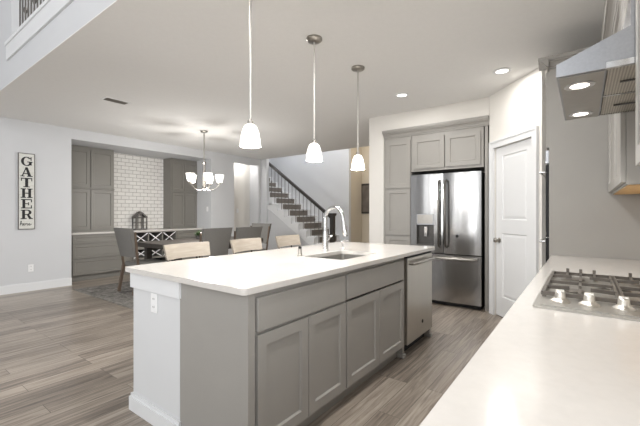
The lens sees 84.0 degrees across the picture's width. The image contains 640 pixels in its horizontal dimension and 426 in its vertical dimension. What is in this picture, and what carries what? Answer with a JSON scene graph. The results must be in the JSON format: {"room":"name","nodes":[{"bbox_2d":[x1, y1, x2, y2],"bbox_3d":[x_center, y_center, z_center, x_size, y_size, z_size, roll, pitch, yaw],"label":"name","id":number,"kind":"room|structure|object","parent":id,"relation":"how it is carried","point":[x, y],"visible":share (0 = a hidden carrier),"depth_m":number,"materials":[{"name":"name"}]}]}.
{"room":"kitchen","nodes":[
{"label":"kitchen","id":0,"kind":"room"},
{"bbox_2d":[26,0,42,18],"bbox_3d":[-3.643,-3.021,5.745,0.100,2.447,2.320,0,0,37],"label":"wall","id":1,"kind":"structure","parent":0,"point":[26,0],"depth_m":5.06,"materials":[{"name":"paint"}]},
{"bbox_2d":[0,0,115,89],"bbox_3d":[-1.920,-2.870,2.933,7.820,2.747,0.121,0,0,37],"label":"wall","id":2,"kind":"structure","parent":0,"point":[78,13],"depth_m":3.49,"materials":[{"name":"paint"}]},
{"bbox_2d":[4,0,73,60],"bbox_3d":[-2.634,-1.867,3.464,2.360,0.204,0.180,0,0,37],"label":"trim","id":3,"kind":"structure","parent":2,"relation":"attached to","point":[48,10],"depth_m":3.49,"materials":[{"name":"white wood"}]},
{"bbox_2d":[19,0,43,26],"bbox_3d":[-2.574,-2.425,3.419,2.209,0.910,0.060,0,0,37],"label":"loft railing","id":4,"kind":"object","parent":3,"relation":"on","point":[25,9],"visible":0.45,"depth_m":3.90,"materials":[{"name":"metal"}]},
{"bbox_2d":[0,117,260,285],"bbox_3d":[-5.601,-1.494,5.373,1.000,5.500,11.948,0,0,37],"label":"wall","id":5,"kind":"structure","parent":0,"point":[47,246],"depth_m":6.02,"materials":[{"name":"paint"}]},
{"bbox_2d":[18,152,34,229],"bbox_3d":[-4.712,-0.354,5.707,0.029,1.220,0.212,0,0,37],"label":"word sign","id":6,"kind":"object","parent":5,"relation":"attached to","point":[26,161],"visible":1,"depth_m":5.70,"materials":[{"name":"white paint"}]},
{"bbox_2d":[28,264,33,271],"bbox_3d":[-4.686,0.886,5.759,0.008,0.116,0.072,0,0,37],"label":"power outlet","id":7,"kind":"object","parent":5,"relation":"attached to","point":[30,267],"visible":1,"depth_m":5.76,"materials":[{"name":"white plastic"}]},
{"bbox_2d":[0,277,71,294],"bbox_3d":[-6.549,1.188,3.244,0.014,0.135,7.400,0,0,37],"label":"baseboard","id":8,"kind":"structure","parent":5,"relation":"attached to","point":[17,288],"depth_m":5.79,"materials":[{"name":"white wood"}]},
{"bbox_2d":[114,153,162,228],"bbox_3d":[-4.127,-0.473,8.012,0.016,1.658,1.246,0,0,37],"label":"tile backsplash","id":9,"kind":"structure","parent":5,"relation":"attached to","point":[138,180],"depth_m":8.02,"materials":[{"name":"white tile"}]},
{"bbox_2d":[134,288,179,420],"bbox_3d":[-0.949,0.815,2.181,0.525,0.883,0.130,0,0,37],"label":"wall","id":10,"kind":"structure","parent":0,"point":[156,335],"depth_m":2.11,"materials":[{"name":"white paint"}]},
{"bbox_2d":[151,293,157,312],"bbox_3d":[-0.993,0.536,2.127,0.072,0.116,0.008,0,0,37],"label":"power outlet","id":11,"kind":"object","parent":10,"relation":"attached to","point":[154,297],"visible":1,"depth_m":2.12,"materials":[{"name":"white plastic"}]},
{"bbox_2d":[129,391,180,425],"bbox_3d":[-0.959,1.204,2.176,0.555,0.105,0.150,0,0,37],"label":"baseboard","id":12,"kind":"structure","parent":10,"relation":"attached to","point":[149,412],"depth_m":2.13,"materials":[{"name":"white wood"}]},
{"bbox_2d":[130,273,180,298],"bbox_3d":[-0.950,0.422,2.181,0.553,0.098,0.159,0,0,37],"label":"trim","id":13,"kind":"structure","parent":10,"relation":"attached to","point":[172,289],"depth_m":2.09,"materials":[{"name":"white wood"}]},
{"bbox_2d":[234,163,249,230],"bbox_3d":[-2.916,-0.094,9.794,1.040,2.700,1.649,0,0,37],"label":"wall","id":14,"kind":"structure","parent":0,"point":[241,171],"depth_m":9.90,"materials":[{"name":"white paint"}]},
{"bbox_2d":[0,274,502,425],"bbox_3d":[-0.996,1.306,3.355,13.200,0.100,14.200,0,0,37],"label":"floor","id":15,"kind":"structure","parent":0,"point":[67,354],"depth_m":2.96,"materials":[{"name":"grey wood"}]},
{"bbox_2d":[71,233,131,281],"bbox_3d":[-4.445,0.825,7.063,0.620,0.862,1.120,0,0,37],"label":"base cabinet","id":16,"kind":"object","parent":15,"relation":"on","point":[93,256],"visible":0.59,"depth_m":6.78,"materials":[{"name":"paint"}]},
{"bbox_2d":[71,228,203,234],"bbox_3d":[-3.944,0.375,7.724,0.653,0.038,2.896,0,0,37],"label":"countertop","id":17,"kind":"structure","parent":16,"relation":"on","point":[156,229],"depth_m":7.53,"materials":[{"name":"white stone"}]},
{"bbox_2d":[71,145,114,231],"bbox_3d":[-4.642,-0.472,7.028,0.357,1.654,0.945,0,0,37],"label":"hutch","id":18,"kind":"object","parent":17,"relation":"on","point":[92,169],"visible":0.78,"depth_m":6.98,"materials":[{"name":"paint"}]},
{"bbox_2d":[132,211,147,229],"bbox_3d":[-3.983,0.154,7.853,0.190,0.403,0.266,0,0,37],"label":"lantern","id":19,"kind":"object","parent":17,"relation":"on","point":[140,213],"visible":0.98,"depth_m":7.81,"materials":[{"name":"grey metal"}]},
{"bbox_2d":[163,158,196,228],"bbox_3d":[-3.406,-0.472,8.692,0.357,1.654,0.701,0,0,37],"label":"hutch","id":20,"kind":"object","parent":17,"relation":"on","point":[179,197],"visible":0.98,"depth_m":8.50,"materials":[{"name":"paint"}]},
{"bbox_2d":[74,281,133,309],"bbox_3d":[-2.013,1.251,6.490,2.470,0.010,3.480,0,0,37],"label":"area rug","id":21,"kind":"object","parent":15,"relation":"on","point":[108,292],"visible":0.24,"depth_m":5.53,"materials":[{"name":"grey fabric"}]},
{"bbox_2d":[114,228,166,294],"bbox_3d":[-2.880,0.736,5.699,0.550,1.021,0.643,0,0,37],"label":"dining chair","id":22,"kind":"object","parent":21,"relation":"on","point":[126,238],"visible":0.78,"depth_m":5.47,"materials":[{"name":"grey fabric"}]},
{"bbox_2d":[137,236,262,260],"bbox_3d":[-2.159,0.868,6.586,1.080,0.755,2.000,0,0,37],"label":"dining table","id":23,"kind":"object","parent":21,"relation":"on","point":[148,246],"visible":0.19,"depth_m":6.18,"materials":[{"name":"brown wood"}]},
{"bbox_2d":[195,231,199,238],"bbox_3d":[-2.303,0.404,6.744,0.187,0.172,0.152,0,0,43],"label":"potted plant","id":24,"kind":"object","parent":23,"relation":"on","point":[197,234],"visible":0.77,"depth_m":6.71,"materials":[{"name":"green plant"}]},
{"bbox_2d":[199,227,232,257],"bbox_3d":[-1.789,0.736,5.639,0.643,1.021,0.550,0,0,37],"label":"dining chair","id":25,"kind":"object","parent":21,"relation":"on","point":[218,239],"visible":0.37,"depth_m":5.46,"materials":[{"name":"grey fabric"}]},
{"bbox_2d":[233,226,262,253],"bbox_3d":[-1.381,0.736,6.071,0.643,1.021,0.550,0,0,37],"label":"dining chair","id":26,"kind":"object","parent":21,"relation":"on","point":[241,232],"visible":0.27,"depth_m":5.84,"materials":[{"name":"grey fabric"}]},
{"bbox_2d":[250,223,271,250],"bbox_3d":[-1.461,0.736,7.838,0.550,1.021,0.643,0,0,31],"label":"dining chair","id":27,"kind":"object","parent":21,"relation":"on","point":[265,233],"visible":0.34,"depth_m":7.94,"materials":[{"name":"grey fabric"}]},
{"bbox_2d":[132,231,176,261],"bbox_3d":[-3.815,0.825,7.911,0.620,0.862,0.985,0,0,37],"label":"wine rack","id":28,"kind":"object","parent":15,"relation":"on","point":[159,254],"visible":0.27,"depth_m":7.87,"materials":[{"name":"paint"}]},
{"bbox_2d":[134,253,164,259],"bbox_3d":[-3.805,0.954,7.904,0.595,0.035,0.945,0,0,37],"label":"shelf","id":29,"kind":"object","parent":28,"relation":"attached to","point":[155,255],"depth_m":7.79,"materials":[{"name":"paint"}]},
{"bbox_2d":[163,242,209,260],"bbox_3d":[-0.981,0.755,2.906,0.443,1.004,0.443,0,0,33],"label":"counter stool","id":30,"kind":"object","parent":15,"relation":"on","point":[180,250],"visible":0.27,"depth_m":3.01,"materials":[{"name":"beige fabric"}]},
{"bbox_2d":[177,230,201,259],"bbox_3d":[-3.304,0.825,8.600,0.620,0.862,0.722,0,0,37],"label":"base cabinet","id":31,"kind":"object","parent":15,"relation":"on","point":[182,234],"visible":0.24,"depth_m":8.34,"materials":[{"name":"paint"}]},
{"bbox_2d":[180,283,254,425],"bbox_3d":[-0.541,0.815,1.824,0.553,0.883,0.043,0,0,37],"label":"end panel","id":32,"kind":"object","parent":15,"relation":"on","point":[217,328],"visible":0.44,"depth_m":1.78,"materials":[{"name":"grey paint"}]},
{"bbox_2d":[230,238,261,253],"bbox_3d":[-0.588,0.755,3.435,0.443,1.004,0.443,0,0,29],"label":"counter stool","id":33,"kind":"object","parent":15,"relation":"on","point":[237,245],"visible":0.21,"depth_m":3.55,"materials":[{"name":"beige wood"}]},
{"bbox_2d":[275,235,300,248],"bbox_3d":[-0.230,0.755,3.967,0.443,1.004,0.443,0,0,31],"label":"counter stool","id":34,"kind":"object","parent":15,"relation":"on","point":[284,240],"visible":0.21,"depth_m":4.09,"materials":[{"name":"beige wood"}]},
{"bbox_2d":[255,272,345,425],"bbox_3d":[-0.314,0.815,2.176,0.620,0.883,0.790,0,0,37],"label":"base cabinet","id":35,"kind":"object","parent":15,"relation":"on","point":[300,328],"visible":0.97,"depth_m":1.95,"materials":[{"name":"grey paint"}]},
{"bbox_2d":[268,177,346,249],"bbox_3d":[-0.715,-0.023,9.926,3.775,2.558,1.105,0,0,37],"label":"staircase","id":36,"kind":"structure","parent":15,"relation":"on","point":[282,224],"depth_m":9.61,"materials":[{"name":"grey carpet"}]},
{"bbox_2d":[269,162,336,242],"bbox_3d":[-0.574,-0.196,9.245,2.335,2.562,0.150,0,0,37],"label":"stair railing","id":37,"kind":"object","parent":36,"relation":"on","point":[331,216],"visible":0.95,"depth_m":9.02,"materials":[{"name":"wood"}]},
{"bbox_2d":[337,258,403,401],"bbox_3d":[0.201,0.815,2.871,0.620,0.883,0.935,0,0,37],"label":"base cabinet","id":38,"kind":"object","parent":15,"relation":"on","point":[374,301],"visible":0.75,"depth_m":2.63,"materials":[{"name":"grey paint"}]},
{"bbox_2d":[125,242,434,295],"bbox_3d":[-0.036,0.357,2.966,1.145,0.030,2.560,0,0,37],"label":"countertop","id":39,"kind":"structure","parent":38,"relation":"on","point":[248,273],"depth_m":2.29,"materials":[{"name":"white stone"}]},
{"bbox_2d":[297,246,302,255],"bbox_3d":[-0.162,0.302,2.860,0.048,0.079,0.048,0,0,37],"label":"button","id":40,"kind":"object","parent":39,"relation":"on","point":[299,247],"visible":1,"depth_m":2.85,"materials":[{"name":"silver metal"}]},
{"bbox_2d":[322,206,347,250],"bbox_3d":[0.155,0.136,3.197,0.275,0.412,0.146,0,0,37],"label":"faucet","id":41,"kind":"object","parent":39,"relation":"on","point":[325,239],"visible":1,"depth_m":3.20,"materials":[{"name":"silver metal"}]},
{"bbox_2d":[318,254,364,259],"bbox_3d":[0.183,0.462,2.947,0.404,0.178,0.594,0,0,37],"label":"sink","id":42,"kind":"object","parent":39,"relation":"in","point":[337,256],"visible":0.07,"depth_m":3.23,"materials":[{"name":"metal"}]},
{"bbox_2d":[340,239,348,248],"bbox_3d":[0.236,0.293,3.412,0.092,0.096,0.040,0,0,37],"label":"soap dispenser","id":43,"kind":"object","parent":39,"relation":"on","point":[342,242],"visible":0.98,"depth_m":3.42,"materials":[{"name":"silver metal"}]},
{"bbox_2d":[397,257,405,358],"bbox_3d":[0.489,0.815,3.263,0.615,0.883,0.045,0,0,37],"label":"end panel","id":44,"kind":"object","parent":15,"relation":"on","point":[400,353],"visible":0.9,"depth_m":3.08,"materials":[{"name":"grey paint"}]},
{"bbox_2d":[384,136,421,244],"bbox_3d":[1.342,0.064,5.561,0.430,2.385,0.660,0,0,37],"label":"pantry cabinet","id":45,"kind":"object","parent":15,"relation":"on","point":[398,172],"visible":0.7,"depth_m":5.30,"materials":[{"name":"grey paint"}]},
{"bbox_2d":[404,251,434,350],"bbox_3d":[0.728,0.818,3.502,0.657,0.876,0.622,0,0,37],"label":"dishwasher","id":46,"kind":"object","parent":15,"relation":"on","point":[417,267],"visible":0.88,"depth_m":3.28,"materials":[{"name":"silver metal"}]},
{"bbox_2d":[424,328,431,336],"bbox_3d":[0.889,0.815,3.800,0.615,0.883,0.046,0,0,37],"label":"end panel","id":47,"kind":"object","parent":15,"relation":"on","point":[428,333],"visible":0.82,"depth_m":3.62,"materials":[{"name":"grey paint"}]},
{"bbox_2d":[411,171,484,309],"bbox_3d":[1.859,0.356,5.065,0.947,1.800,0.771,0,0,37],"label":"refrigerator","id":48,"kind":"object","parent":15,"relation":"on","point":[448,209],"visible":0.84,"depth_m":4.74,"materials":[{"name":"silver metal"}]},
{"bbox_2d":[485,126,488,310],"bbox_3d":[2.334,0.064,4.838,0.035,2.385,0.639,0,0,37],"label":"panel","id":49,"kind":"object","parent":15,"relation":"on","point":[486,127],"visible":0.36,"depth_m":4.58,"materials":[{"name":"grey paint"}]},
{"bbox_2d":[538,47,639,259],"bbox_3d":[2.318,-0.006,2.981,0.769,2.525,0.750,0,0,37],"label":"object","id":50,"kind":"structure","parent":15,"relation":"on","point":[586,220],"depth_m":2.79,"materials":[{"name":"grey paint"}]},
{"bbox_2d":[539,150,548,261],"bbox_3d":[2.055,0.156,3.219,0.072,1.360,0.620,0,0,37],"label":"wall oven","id":51,"kind":"object","parent":50,"relation":"in","point":[546,177],"visible":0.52,"depth_m":2.96,"materials":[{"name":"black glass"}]},
{"bbox_3d":[1.903,0.815,2.325,0.660,0.883,0.930,0,0,37],"label":"base cabinet","id":52,"kind":"object","parent":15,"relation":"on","visible":0},
{"bbox_2d":[419,255,639,425],"bbox_3d":[0.981,0.357,1.089,0.702,0.030,4.018,0,0,37],"label":"countertop","id":53,"kind":"structure","parent":52,"relation":"on","point":[537,366],"depth_m":0.78,"materials":[{"name":"white stone"}]},
{"bbox_2d":[533,268,639,321],"bbox_3d":[1.227,0.314,1.465,0.527,0.056,0.815,0,0,37],"label":"cooktop","id":54,"kind":"object","parent":53,"relation":"in","point":[596,295],"visible":1,"depth_m":1.38,"materials":[{"name":"metal"}]},
{"bbox_2d":[250,159,268,248],"bbox_3d":[1.010,-1.494,7.969,9.120,5.500,0.100,0,0,37],"label":"wall","id":55,"kind":"structure","parent":0,"point":[264,163],"depth_m":9.81,"materials":[{"name":"paint"}]},
{"bbox_2d":[0,0,604,159],"bbox_3d":[-0.227,-1.612,5.213,7.820,0.250,5.801,0,0,37],"label":"ceiling","id":56,"kind":"structure","parent":0,"point":[181,67],"depth_m":3.58,"materials":[{"name":"paint"}]},
{"bbox_2d":[100,97,129,104],"bbox_3d":[-2.696,-1.483,4.699,0.170,0.009,0.310,0,0,37],"label":"ceiling vent","id":57,"kind":"object","parent":56,"relation":"in","point":[109,99],"visible":1,"depth_m":4.67,"materials":[{"name":"white plastic"}]},
{"bbox_2d":[186,130,223,190],"bbox_3d":[-2.107,-0.949,6.396,0.663,1.074,0.649,0,0,37],"label":"chandelier","id":58,"kind":"object","parent":56,"relation":"hanging from","point":[191,177],"visible":1,"depth_m":6.39,"materials":[{"name":"white glass"}]},
{"bbox_2d":[240,0,260,147],"bbox_3d":[-0.465,-0.967,2.376,0.141,1.040,0.141,0,0,37],"label":"pendant light","id":59,"kind":"object","parent":56,"relation":"hanging from","point":[250,137],"visible":1,"depth_m":2.35,"materials":[{"name":"white glass"}]},
{"bbox_2d":[306,34,321,161],"bbox_3d":[-0.049,-0.967,3.020,0.141,1.040,0.141,0,0,37],"label":"pendant light","id":60,"kind":"object","parent":56,"relation":"hanging from","point":[314,154],"visible":1,"depth_m":3.00,"materials":[{"name":"white glass"}]},
{"bbox_2d":[351,65,364,169],"bbox_3d":[0.387,-0.967,3.624,0.141,1.040,0.141,0,0,37],"label":"pendant light","id":61,"kind":"object","parent":56,"relation":"hanging from","point":[357,162],"visible":1,"depth_m":3.61,"materials":[{"name":"white glass"}]},
{"bbox_2d":[395,93,408,97],"bbox_3d":[1.029,-1.482,4.461,0.176,0.008,0.176,0,0,37],"label":"recessed light","id":62,"kind":"object","parent":56,"relation":"in","point":[399,95],"visible":1,"depth_m":4.47,"materials":[{"name":"white"}]},
{"bbox_2d":[493,68,510,74],"bbox_3d":[1.899,-1.482,3.709,0.176,0.008,0.176,0,0,37],"label":"recessed light","id":63,"kind":"object","parent":56,"relation":"in","point":[499,71],"visible":1,"depth_m":3.71,"materials":[{"name":"white"}]},
{"bbox_2d":[269,148,350,241],"bbox_3d":[-0.580,-1.494,10.582,3.450,5.500,0.100,0,0,37],"label":"wall","id":64,"kind":"structure","parent":0,"point":[327,182],"depth_m":10.02,"materials":[{"name":"paint"}]},
{"bbox_2d":[351,146,368,242],"bbox_3d":[3.211,-1.494,8.265,5.900,5.500,0.700,0,0,37],"label":"wall","id":65,"kind":"structure","parent":0,"point":[359,222],"depth_m":9.95,"materials":[{"name":"beige paint"}]},
{"bbox_2d":[361,183,368,213],"bbox_3d":[1.327,-0.414,9.954,0.400,0.840,0.032,0,0,37],"label":"wall picture","id":66,"kind":"object","parent":65,"relation":"attached to","point":[364,187],"visible":0.64,"depth_m":9.97,"materials":[{"name":"fabric"}]},
{"bbox_2d":[369,97,488,243],"bbox_3d":[1.704,-0.116,5.368,1.735,2.743,0.790,0,0,37],"label":"wall","id":67,"kind":"structure","parent":0,"point":[477,107],"depth_m":5.42,"materials":[{"name":"white paint"}]},
{"bbox_2d":[412,126,484,174],"bbox_3d":[1.910,-0.867,5.140,0.975,0.525,0.660,0,0,37],"label":"upper cabinet","id":68,"kind":"object","parent":67,"relation":"attached to","point":[461,150],"visible":0.98,"depth_m":4.86,"materials":[{"name":"grey paint"}]},
{"bbox_2d":[382,115,488,139],"bbox_3d":[1.556,-1.185,4.965,1.480,0.111,0.085,0,0,37],"label":"crown molding","id":69,"kind":"structure","parent":68,"relation":"attached to","point":[479,121],"depth_m":4.90,"materials":[{"name":"grey paint"}]},
{"bbox_2d":[489,68,546,314],"bbox_3d":[2.250,-0.115,4.049,0.120,2.742,0.942,0,0,-5],"label":"wall","id":70,"kind":"structure","parent":0,"point":[520,106],"depth_m":3.82,"materials":[{"name":"white paint"}]},
{"bbox_2d":[493,138,530,316],"bbox_3d":[2.196,0.223,4.052,0.109,2.042,0.689,0,0,-5],"label":"pantry door","id":71,"kind":"structure","parent":70,"relation":"in","point":[512,240],"depth_m":4.07,"materials":[{"name":"white paint"}]},
{"bbox_2d":[489,126,538,314],"bbox_3d":[2.177,0.183,4.050,0.026,2.145,0.867,0,0,-5],"label":"trim","id":72,"kind":"structure","parent":70,"relation":"attached to","point":[533,132],"depth_m":3.82,"materials":[{"name":"white wood"}]},
{"bbox_3d":[2.294,-0.115,2.158,0.130,2.742,5.000,0,0,37],"label":"wall","id":73,"kind":"structure","parent":0,"visible":0},
{"bbox_2d":[556,0,635,119],"bbox_3d":[1.326,-0.616,1.444,0.570,0.246,0.756,0,0,37],"label":"range hood","id":74,"kind":"object","parent":73,"relation":"attached to","point":[599,80],"visible":0.98,"depth_m":1.31,"materials":[{"name":"silver metal"}]},
{"bbox_2d":[564,81,595,90],"bbox_3d":[1.008,-0.496,1.381,0.099,0.003,0.099,0,0,-16],"label":"lamp","id":75,"kind":"object","parent":74,"relation":"on","point":[574,85],"depth_m":1.37,"materials":[{"name":"white glass"}]},
{"bbox_2d":[568,111,592,116],"bbox_3d":[1.300,-0.496,1.774,0.099,0.003,0.099,0,0,-16],"label":"lamp","id":76,"kind":"object","parent":74,"relation":"on","point":[576,113],"depth_m":1.77,"materials":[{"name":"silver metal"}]},
{"bbox_2d":[608,0,639,194],"bbox_3d":[1.978,-0.662,2.146,0.322,1.044,1.132,0,0,37],"label":"upper cabinet","id":77,"kind":"object","parent":73,"relation":"attached to","point":[623,172],"visible":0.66,"depth_m":1.85,"materials":[{"name":"grey paint"}]},
{"bbox_2d":[621,0,628,29],"bbox_3d":[1.411,-0.972,1.381,0.322,0.424,0.764,0,0,37],"label":"upper cabinet","id":78,"kind":"object","parent":73,"relation":"attached to","point":[624,3],"visible":0.09,"depth_m":1.73,"materials":[{"name":"grey paint"}]},
{"bbox_2d":[601,0,617,40],"bbox_3d":[1.597,-1.227,1.926,0.070,0.084,1.785,0,0,37],"label":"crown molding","id":79,"kind":"structure","parent":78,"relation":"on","point":[610,6],"depth_m":2.24,"materials":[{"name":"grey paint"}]},
{"bbox_2d":[636,0,639,165],"bbox_3d":[0.894,-0.662,0.696,0.334,1.044,0.944,0,0,37],"label":"upper cabinet","id":80,"kind":"object","parent":73,"relation":"attached to","point":[637,1],"visible":1,"depth_m":1.13,"materials":[{"name":"grey paint"}]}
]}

